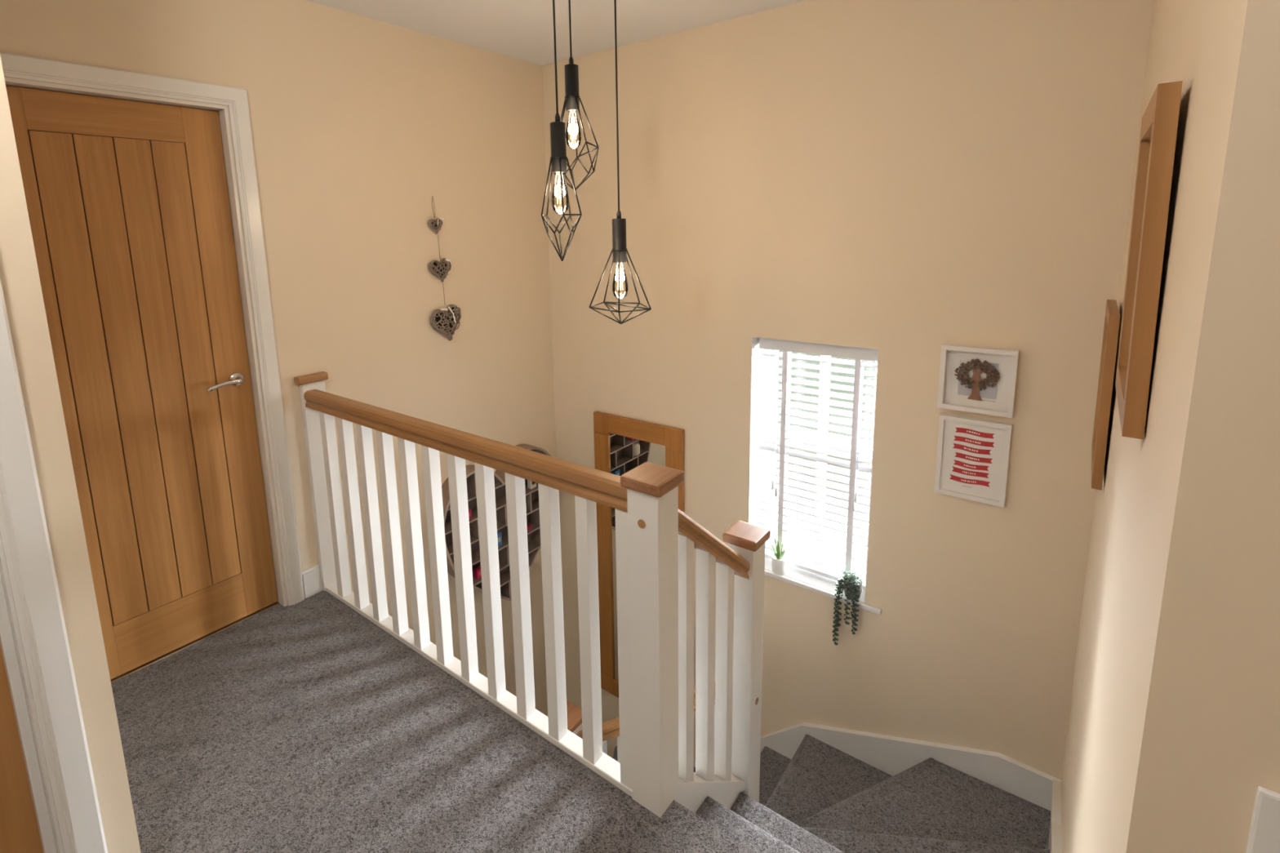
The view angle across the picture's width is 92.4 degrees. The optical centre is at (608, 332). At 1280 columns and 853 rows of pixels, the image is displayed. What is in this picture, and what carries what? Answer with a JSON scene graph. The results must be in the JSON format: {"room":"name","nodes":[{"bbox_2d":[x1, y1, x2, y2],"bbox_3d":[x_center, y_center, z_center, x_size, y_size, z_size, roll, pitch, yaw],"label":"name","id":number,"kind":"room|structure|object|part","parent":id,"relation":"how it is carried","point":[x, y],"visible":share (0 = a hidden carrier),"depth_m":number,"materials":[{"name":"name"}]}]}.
{"room":"stair landing","nodes":[
{"label":"stair landing","id":0,"kind":"room"},
{"bbox_2d":[0,55,141,852],"bbox_3d":[-2.142,0.244,0.663,0.900,2.438,2.200,6,12,37],"label":"wall","id":1,"kind":"structure","parent":0,"point":[19,270],"depth_m":1.25,"materials":[{"name":"beige paint"}]},
{"bbox_2d":[0,277,107,852],"bbox_3d":[-1.444,0.378,0.930,0.139,2.056,0.856,6,12,37],"label":"door","id":2,"kind":"structure","parent":1,"relation":"in","point":[49,803],"depth_m":1.26,"materials":[{"name":"white wood"}]},
{"bbox_2d":[0,0,556,716],"bbox_3d":[-1.787,1.315,2.130,0.140,5.056,4.600,6,12,37],"label":"wall","id":3,"kind":"structure","parent":0,"point":[357,122],"depth_m":2.76,"materials":[{"name":"beige paint"}]},
{"bbox_2d":[0,51,304,689],"bbox_3d":[-1.618,0.177,2.172,0.159,2.082,0.805,6,12,37],"label":"door","id":4,"kind":"structure","parent":3,"relation":"in","point":[132,200],"depth_m":2.18,"materials":[{"name":"brown wood"}]},
{"bbox_3d":[-1.647,-0.708,2.020,0.040,0.122,0.416,6,12,37],"label":"rail","id":5,"kind":"part","parent":4,"relation":"part of","materials":[{"name":"brown wood"}]},
{"bbox_3d":[-1.583,-0.810,1.960,0.019,0.066,0.805,6,12,37],"label":"architrave","id":6,"kind":"part","parent":4,"relation":"part of","materials":[{"name":"white wood"}]},
{"bbox_3d":[-1.609,1.084,2.324,0.040,0.188,0.416,6,12,37],"label":"rail","id":7,"kind":"part","parent":4,"relation":"part of","materials":[{"name":"brown wood"}]},
{"bbox_3d":[-1.441,0.196,2.305,0.021,0.029,0.124,5,12,34],"label":"lever","id":8,"kind":"part","parent":4,"relation":"part of","materials":[{"name":"silver metal"}]},
{"bbox_3d":[-1.336,0.120,2.414,0.019,2.062,0.066,6,12,37],"label":"architrave","id":9,"kind":"part","parent":4,"relation":"part of","materials":[{"name":"white wood"}]},
{"bbox_2d":[302,564,322,599],"bbox_3d":[-1.272,1.067,2.634,0.016,0.120,0.075,6,12,37],"label":"baseboard","id":10,"kind":"structure","parent":3,"relation":"attached to","point":[312,577],"depth_m":2.63,"materials":[{"name":"white wood"}]},
{"bbox_2d":[428,195,461,340],"bbox_3d":[-0.794,-0.307,2.998,0.073,0.715,0.179,6,12,37],"label":"wall decoration","id":11,"kind":"object","parent":3,"relation":"hanging from","point":[443,321],"visible":1,"depth_m":3.01,"materials":[{"name":"grey wicker"}]},
{"bbox_2d":[441,444,551,600],"bbox_3d":[-0.601,1.099,3.439,0.099,0.848,0.848,6,12,37],"label":"shelf","id":12,"kind":"object","parent":3,"relation":"attached to","point":[531,495],"visible":0.32,"depth_m":3.41,"materials":[{"name":"brown wood"}]},
{"bbox_2d":[468,508,471,519],"bbox_3d":[-0.744,0.953,3.215,0.031,0.050,0.050,6,12,37],"label":"box","id":13,"kind":"object","parent":12,"relation":"on","point":[469,509],"visible":0.27,"depth_m":3.22,"materials":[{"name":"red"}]},
{"bbox_2d":[473,565,481,579],"bbox_3d":[-0.697,1.298,3.326,0.031,0.050,0.060,6,12,37],"label":"box","id":14,"kind":"object","parent":12,"relation":"on","point":[477,571],"visible":0.51,"depth_m":3.31,"materials":[{"name":"red"}]},
{"bbox_2d":[497,531,502,546],"bbox_3d":[-0.620,1.149,3.405,0.031,0.075,0.055,6,12,37],"label":"box","id":15,"kind":"object","parent":12,"relation":"on","point":[499,533],"visible":0.51,"depth_m":3.40,"materials":[{"name":"blue"}]},
{"bbox_2d":[526,524,531,530],"bbox_3d":[-0.484,1.143,3.580,0.030,0.022,0.070,6,12,37],"label":"box","id":16,"kind":"object","parent":12,"relation":"on","point":[529,526],"visible":0.44,"depth_m":3.59,"materials":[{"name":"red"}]},
{"bbox_2d":[527,480,536,488],"bbox_3d":[-0.447,0.872,3.590,0.031,0.070,0.045,6,12,37],"label":"box","id":17,"kind":"object","parent":12,"relation":"on","point":[531,485],"visible":0.53,"depth_m":3.58,"materials":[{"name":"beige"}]},
{"bbox_2d":[112,590,755,852],"bbox_3d":[-0.519,1.658,0.257,4.200,0.280,3.153,6,12,37],"label":"floor","id":18,"kind":"structure","parent":0,"point":[306,726],"depth_m":1.80,"materials":[{"name":"grey carpet"}]},
{"bbox_2d":[293,371,684,817],"bbox_3d":[-0.534,0.866,2.117,1.775,1.257,0.127,6,12,37],"label":"balustrade","id":19,"kind":"object","parent":18,"relation":"on","point":[644,500],"visible":1,"depth_m":1.87,"materials":[{"name":"white wood"}]},
{"bbox_3d":[-0.581,0.339,2.042,1.640,0.066,0.065,6,12,37],"label":"handrail","id":20,"kind":"part","parent":19,"relation":"part of","materials":[{"name":"brown wood"}]},
{"bbox_3d":[-0.565,1.179,2.183,1.640,0.020,0.054,6,12,37],"label":"rail","id":21,"kind":"part","parent":19,"relation":"part of","materials":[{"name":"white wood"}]},
{"bbox_3d":[0.123,0.967,1.621,0.092,1.198,0.092,6,12,37],"label":"newel post","id":22,"kind":"part","parent":19,"relation":"part of","materials":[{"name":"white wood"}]},
{"bbox_2d":[306,0,805,65],"bbox_3d":[-0.082,-1.051,0.453,4.460,0.100,5.020,6,12,37],"label":"ceiling","id":23,"kind":"structure","parent":0,"point":[521,29],"depth_m":2.69,"materials":[{"name":"white paint"}]},
{"bbox_3d":[-0.098,-1.254,2.023,0.340,0.026,0.340,6,12,37],"label":"ceiling rose","id":24,"kind":"object","parent":23,"relation":"attached to","visible":0},
{"bbox_2d":[541,0,582,261],"bbox_3d":[-0.166,-0.731,1.965,0.131,0.995,0.134,6,12,37],"label":"pendant light","id":25,"kind":"object","parent":24,"relation":"hanging from","point":[558,158],"visible":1,"depth_m":1.97,"materials":[{"name":"black metal"}]},
{"bbox_3d":[-0.168,-0.958,1.922,0.006,0.532,0.006,6,12,37],"label":"cord","id":26,"kind":"part","parent":25,"relation":"part of","materials":[{"name":"black plastic"}]},
{"bbox_3d":[-0.158,-0.459,2.007,0.058,0.141,0.058,6,12,37],"label":"bulb","id":27,"kind":"part","parent":25,"relation":"part of","materials":[{"name":"clear glass"}]},
{"bbox_2d":[553,0,599,190],"bbox_3d":[-0.136,-0.897,2.206,0.180,0.750,0.175,6,12,37],"label":"pendant light","id":28,"kind":"object","parent":24,"relation":"hanging from","point":[571,102],"visible":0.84,"depth_m":2.20,"materials":[{"name":"black metal"}]},
{"bbox_3d":[-0.135,-1.124,2.172,0.006,0.291,0.006,6,12,37],"label":"cord","id":29,"kind":"part","parent":28,"relation":"part of","materials":[{"name":"black plastic"}]},
{"bbox_3d":[-0.127,-0.743,2.237,0.058,0.141,0.058,6,12,37],"label":"bulb","id":30,"kind":"part","parent":28,"relation":"part of","materials":[{"name":"clear glass"}]},
{"bbox_2d":[588,0,651,324],"bbox_3d":[0.041,-0.644,2.157,0.226,1.239,0.217,6,12,37],"label":"pendant light","id":31,"kind":"object","parent":24,"relation":"hanging from","point":[619,248],"visible":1,"depth_m":2.19,"materials":[{"name":"black metal"}]},
{"bbox_3d":[0.030,-0.841,2.116,0.006,0.837,0.006,6,12,37],"label":"cord","id":32,"kind":"part","parent":31,"relation":"part of","materials":[{"name":"black plastic"}]},
{"bbox_3d":[0.043,-0.191,2.227,0.058,0.141,0.058,6,12,37],"label":"bulb","id":33,"kind":"part","parent":31,"relation":"part of","materials":[{"name":"clear glass"}]},
{"bbox_2d":[542,0,1153,780],"bbox_3d":[0.803,1.080,3.193,2.890,5.056,0.300,6,12,37],"label":"wall","id":34,"kind":"structure","parent":0,"point":[905,180],"depth_m":2.54,"materials":[{"name":"beige paint"}]},
{"bbox_2d":[593,411,684,697],"bbox_3d":[0.176,1.367,3.528,0.596,1.797,0.026,6,12,37],"label":"wall mirror","id":35,"kind":"object","parent":34,"relation":"attached to","point":[622,444],"visible":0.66,"depth_m":3.54,"materials":[{"name":"brown wood"}]},
{"bbox_3d":[0.194,2.202,3.670,0.386,0.104,0.026,6,12,37],"label":"rail","id":36,"kind":"part","parent":35,"relation":"part of","materials":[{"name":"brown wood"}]},
{"bbox_3d":[0.158,0.533,3.386,0.386,0.104,0.026,6,12,37],"label":"rail","id":37,"kind":"part","parent":35,"relation":"part of","materials":[{"name":"brown wood"}]},
{"bbox_2d":[608,432,665,681],"bbox_3d":[0.176,1.367,3.528,0.408,1.609,0.006,6,12,37],"label":"mirror glass","id":38,"kind":"object","parent":35,"relation":"on","point":[627,451],"depth_m":3.51,"materials":[{"name":"white"}]},
{"bbox_2d":[748,336,880,614],"bbox_3d":[0.975,0.611,2.898,0.703,1.182,0.230,6,12,37],"label":"window","id":39,"kind":"structure","parent":34,"relation":"in","point":[808,580],"depth_m":2.98,"materials":[{"name":"white plastic"}]},
{"bbox_3d":[0.821,0.565,3.122,0.050,1.160,0.060,6,12,37],"label":"frame","id":40,"kind":"part","parent":39,"relation":"part of","materials":[{"name":"white plastic"}]},
{"bbox_2d":[768,533,790,574],"bbox_3d":[0.831,1.082,2.992,0.109,0.183,0.084,1,10,11],"label":"aloe","id":41,"kind":"object","parent":39,"relation":"on","point":[779,560],"visible":1,"depth_m":2.98,"materials":[{"name":"white ceramic"}]},
{"bbox_2d":[771,553,786,574],"bbox_3d":[0.837,1.132,3.004,0.074,0.080,0.074,6,12,37],"label":"pot","id":42,"kind":"object","parent":41,"relation":"attached to","point":[779,563],"depth_m":2.98,"materials":[{"name":"white ceramic"}]},
{"bbox_3d":[1.037,1.132,3.056,0.469,0.055,0.060,6,12,37],"label":"frame","id":43,"kind":"part","parent":39,"relation":"part of","materials":[{"name":"white plastic"}]},
{"bbox_2d":[756,337,878,590],"bbox_3d":[0.968,0.594,2.883,0.545,1.131,0.069,6,12,37],"label":"blind","id":44,"kind":"object","parent":39,"relation":"attached to","point":[819,551],"visible":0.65,"depth_m":2.87,"materials":[{"name":"white"}]},
{"bbox_3d":[0.798,0.399,2.943,0.002,0.655,0.002,6,12,37],"label":"cord","id":45,"kind":"part","parent":44,"relation":"part of","materials":[{"name":"white plastic"}]},
{"bbox_3d":[0.813,0.416,2.935,0.002,0.685,0.002,6,12,37],"label":"cord","id":46,"kind":"part","parent":44,"relation":"part of","materials":[{"name":"white plastic"}]},
{"bbox_3d":[0.983,1.141,2.980,0.537,0.020,0.048,6,12,37],"label":"rail","id":47,"kind":"part","parent":44,"relation":"part of","materials":[{"name":"white"}]},
{"bbox_3d":[1.101,0.435,2.711,0.002,0.660,0.002,6,12,37],"label":"cord","id":48,"kind":"part","parent":44,"relation":"part of","materials":[{"name":"white plastic"}]},
{"bbox_3d":[1.106,0.413,2.702,0.002,0.615,0.002,6,12,37],"label":"cord","id":49,"kind":"part","parent":44,"relation":"part of","materials":[{"name":"white fabric"}]},
{"bbox_3d":[0.969,1.187,2.972,0.703,0.022,0.170,6,12,37],"label":"sill","id":50,"kind":"part","parent":39,"relation":"part of","materials":[{"name":"white wood"}]},
{"bbox_2d":[831,569,862,645],"bbox_3d":[1.097,1.260,2.800,0.115,0.354,0.115,6,12,37],"label":"trailing plant","id":51,"kind":"object","parent":39,"relation":"on","point":[851,584],"visible":1,"depth_m":2.76,"materials":[{"name":"green plant"}]},
{"bbox_3d":[1.112,1.161,2.788,0.082,0.084,0.082,6,12,37],"label":"pot","id":52,"kind":"part","parent":51,"relation":"part of","materials":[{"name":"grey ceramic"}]},
{"bbox_3d":[1.230,0.610,2.806,0.050,1.160,0.060,6,12,37],"label":"frame","id":53,"kind":"part","parent":39,"relation":"part of","materials":[{"name":"white plastic"}]},
{"bbox_2d":[933,413,1012,507],"bbox_3d":[1.414,0.491,2.385,0.239,0.323,0.028,6,12,37],"label":"print","id":54,"kind":"object","parent":34,"relation":"attached to","point":[973,454],"visible":1,"depth_m":2.38,"materials":[{"name":"white paper"}]},
{"bbox_3d":[1.327,0.482,2.453,0.017,0.323,0.028,6,12,37],"label":"frame","id":55,"kind":"part","parent":54,"relation":"part of","materials":[{"name":"white wood"}]},
{"bbox_3d":[1.418,0.642,2.411,0.239,0.017,0.028,6,12,37],"label":"frame","id":56,"kind":"part","parent":54,"relation":"part of","materials":[{"name":"white wood"}]},
{"bbox_3d":[1.411,0.341,2.359,0.239,0.017,0.028,6,12,37],"label":"frame","id":57,"kind":"part","parent":54,"relation":"part of","materials":[{"name":"white wood"}]},
{"bbox_3d":[1.502,0.501,2.317,0.017,0.323,0.028,6,12,37],"label":"frame","id":58,"kind":"part","parent":54,"relation":"part of","materials":[{"name":"white wood"}]},
{"bbox_2d":[937,343,1019,417],"bbox_3d":[1.401,0.178,2.330,0.248,0.250,0.038,6,12,37],"label":"picture","id":59,"kind":"object","parent":34,"relation":"attached to","point":[972,379],"visible":1,"depth_m":2.33,"materials":[{"name":"white"}]},
{"bbox_3d":[1.310,0.168,2.401,0.017,0.250,0.038,6,12,37],"label":"frame","id":60,"kind":"part","parent":59,"relation":"part of","materials":[{"name":"white wood"}]},
{"bbox_2d":[960,359,966,377],"bbox_3d":[1.366,0.137,2.360,0.020,0.074,0.001,6,12,37],"label":"print","id":61,"kind":"object","parent":59,"relation":"attached to","point":[962,362],"depth_m":2.35,"materials":[{"name":"brown paper"}]},
{"bbox_3d":[1.403,0.292,2.350,0.248,0.017,0.038,6,12,37],"label":"frame","id":62,"kind":"part","parent":59,"relation":"part of","materials":[{"name":"white wood"}]},
{"bbox_2d":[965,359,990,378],"bbox_3d":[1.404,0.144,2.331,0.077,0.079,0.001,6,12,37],"label":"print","id":63,"kind":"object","parent":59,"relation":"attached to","point":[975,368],"depth_m":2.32,"materials":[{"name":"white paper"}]},
{"bbox_2d":[957,360,999,399],"bbox_3d":[1.408,0.177,2.335,0.127,0.138,0.001,6,12,37],"label":"print","id":64,"kind":"object","parent":59,"relation":"attached to","point":[976,379],"depth_m":2.33,"materials":[{"name":"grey paper"}]},
{"bbox_3d":[1.399,0.063,2.311,0.248,0.017,0.038,6,12,37],"label":"frame","id":65,"kind":"part","parent":59,"relation":"part of","materials":[{"name":"white wood"}]},
{"bbox_3d":[1.492,0.188,2.260,0.017,0.250,0.038,6,12,37],"label":"frame","id":66,"kind":"part","parent":59,"relation":"part of","materials":[{"name":"white wood"}]},
{"bbox_2d":[1061,0,1279,852],"bbox_3d":[0.382,1.554,0.457,0.140,5.056,4.600,6,12,37],"label":"wall","id":67,"kind":"structure","parent":0,"point":[1173,734],"depth_m":0.62,"materials":[{"name":"beige paint"}]},
{"bbox_2d":[1091,299,1119,490],"bbox_3d":[1.470,0.165,1.817,0.028,0.487,0.400,6,12,37],"label":"picture frame","id":68,"kind":"object","parent":67,"relation":"attached to","point":[1112,320],"visible":1,"depth_m":1.68,"materials":[{"name":"brown wood"}]},
{"bbox_3d":[1.477,0.385,1.853,0.023,0.040,0.400,6,12,37],"label":"frame","id":69,"kind":"part","parent":68,"relation":"part of","materials":[{"name":"brown wood"}]},
{"bbox_3d":[1.581,0.139,1.956,0.028,0.487,0.040,6,12,37],"label":"frame","id":70,"kind":"part","parent":68,"relation":"part of","materials":[{"name":"brown wood"}]},
{"bbox_3d":[1.464,-0.056,1.781,0.023,0.040,0.400,6,12,37],"label":"frame","id":71,"kind":"part","parent":68,"relation":"part of","materials":[{"name":"brown wood"}]},
{"bbox_2d":[1115,80,1182,439],"bbox_3d":[0.885,-0.119,1.015,0.032,0.503,0.370,6,12,37],"label":"picture frame","id":72,"kind":"object","parent":67,"relation":"attached to","point":[1159,122],"visible":1,"depth_m":0.89,"materials":[{"name":"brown oak wood"}]},
{"bbox_3d":[0.893,0.107,1.052,0.025,0.045,0.370,6,12,37],"label":"frame","id":73,"kind":"part","parent":72,"relation":"part of","materials":[{"name":"brown wood"}]},
{"bbox_3d":[0.985,-0.142,1.141,0.032,0.503,0.045,6,12,37],"label":"frame","id":74,"kind":"part","parent":72,"relation":"part of","materials":[{"name":"brown wood"}]},
{"bbox_3d":[0.877,-0.345,0.979,0.025,0.045,0.370,6,12,37],"label":"frame","id":75,"kind":"part","parent":72,"relation":"part of","materials":[{"name":"brown wood"}]},
{"bbox_3d":[1.286,0.261,0.137,1.450,2.438,0.140,6,12,37],"label":"wall","id":76,"kind":"structure","parent":0,"visible":0},
{"bbox_2d":[1245,786,1279,852],"bbox_3d":[0.664,0.487,0.574,0.086,0.086,0.012,6,12,37],"label":"light switch","id":77,"kind":"object","parent":76,"relation":"attached to","point":[1264,837],"visible":1,"depth_m":0.59,"materials":[{"name":"white plastic"}]},
{"bbox_3d":[0.063,4.022,1.364,4.460,0.100,4.900,6,12,37],"label":"ground","id":78,"kind":"structure","parent":0,"visible":0},
{"bbox_2d":[613,722,1062,852],"bbox_3d":[0.159,2.394,2.547,2.610,2.768,1.875,6,12,37],"label":"staircase","id":79,"kind":"structure","parent":78,"relation":"on","point":[823,788],"depth_m":2.44,"materials":[{"name":"grey carpet"}]},
{"bbox_2d":[566,682,715,773],"bbox_3d":[0.126,2.442,2.597,0.835,2.598,0.118,6,12,37],"label":"balustrade","id":80,"kind":"object","parent":79,"relation":"attached to","point":[611,728],"visible":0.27,"depth_m":2.58,"materials":[{"name":"brown wood"}]},
{"bbox_3d":[-0.151,2.697,2.864,0.092,2.018,0.092,6,12,37],"label":"newel post","id":81,"kind":"part","parent":80,"relation":"part of","materials":[{"name":"wood"}]},
{"bbox_3d":[0.148,1.504,2.405,0.730,0.686,0.065,6,12,37],"label":"handrail","id":82,"kind":"part","parent":80,"relation":"part of","materials":[{"name":"brown wood"}]},
{"bbox_2d":[678,509,770,802],"bbox_3d":[0.336,1.549,1.980,0.118,2.360,0.558,6,12,37],"label":"balustrade","id":83,"kind":"object","parent":79,"relation":"on","point":[740,565],"visible":0.89,"depth_m":1.90,"materials":[{"name":"white wood"}]},
{"bbox_3d":[0.286,0.608,1.777,0.065,0.436,0.452,6,12,37],"label":"handrail","id":84,"kind":"part","parent":83,"relation":"part of","materials":[{"name":"brown wood"}]},
{"bbox_3d":[0.474,1.679,2.178,0.092,2.032,0.092,6,12,37],"label":"newel post","id":85,"kind":"part","parent":83,"relation":"part of","materials":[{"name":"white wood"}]},
{"bbox_3d":[0.729,2.301,3.271,2.610,1.394,0.024,6,12,37],"label":"string moulding","id":86,"kind":"part","parent":79,"relation":"part of","materials":[{"name":"white wood"}]},
{"bbox_3d":[1.157,1.515,1.592,0.026,0.757,1.875,6,12,37],"label":"string moulding","id":87,"kind":"part","parent":79,"relation":"part of","materials":[{"name":"white wood"}]},
{"label":"outside","id":88,"kind":"structure","parent":0,"visible":0},
{"bbox_2d":[774,350,875,552],"bbox_3d":[22.300,-0.132,24.812,70.000,0.100,59.400,6,12,37],"label":"sky","id":89,"kind":"structure","parent":88,"point":[833,365],"depth_m":15.11,"materials":[{"name":"white"}]}
]}

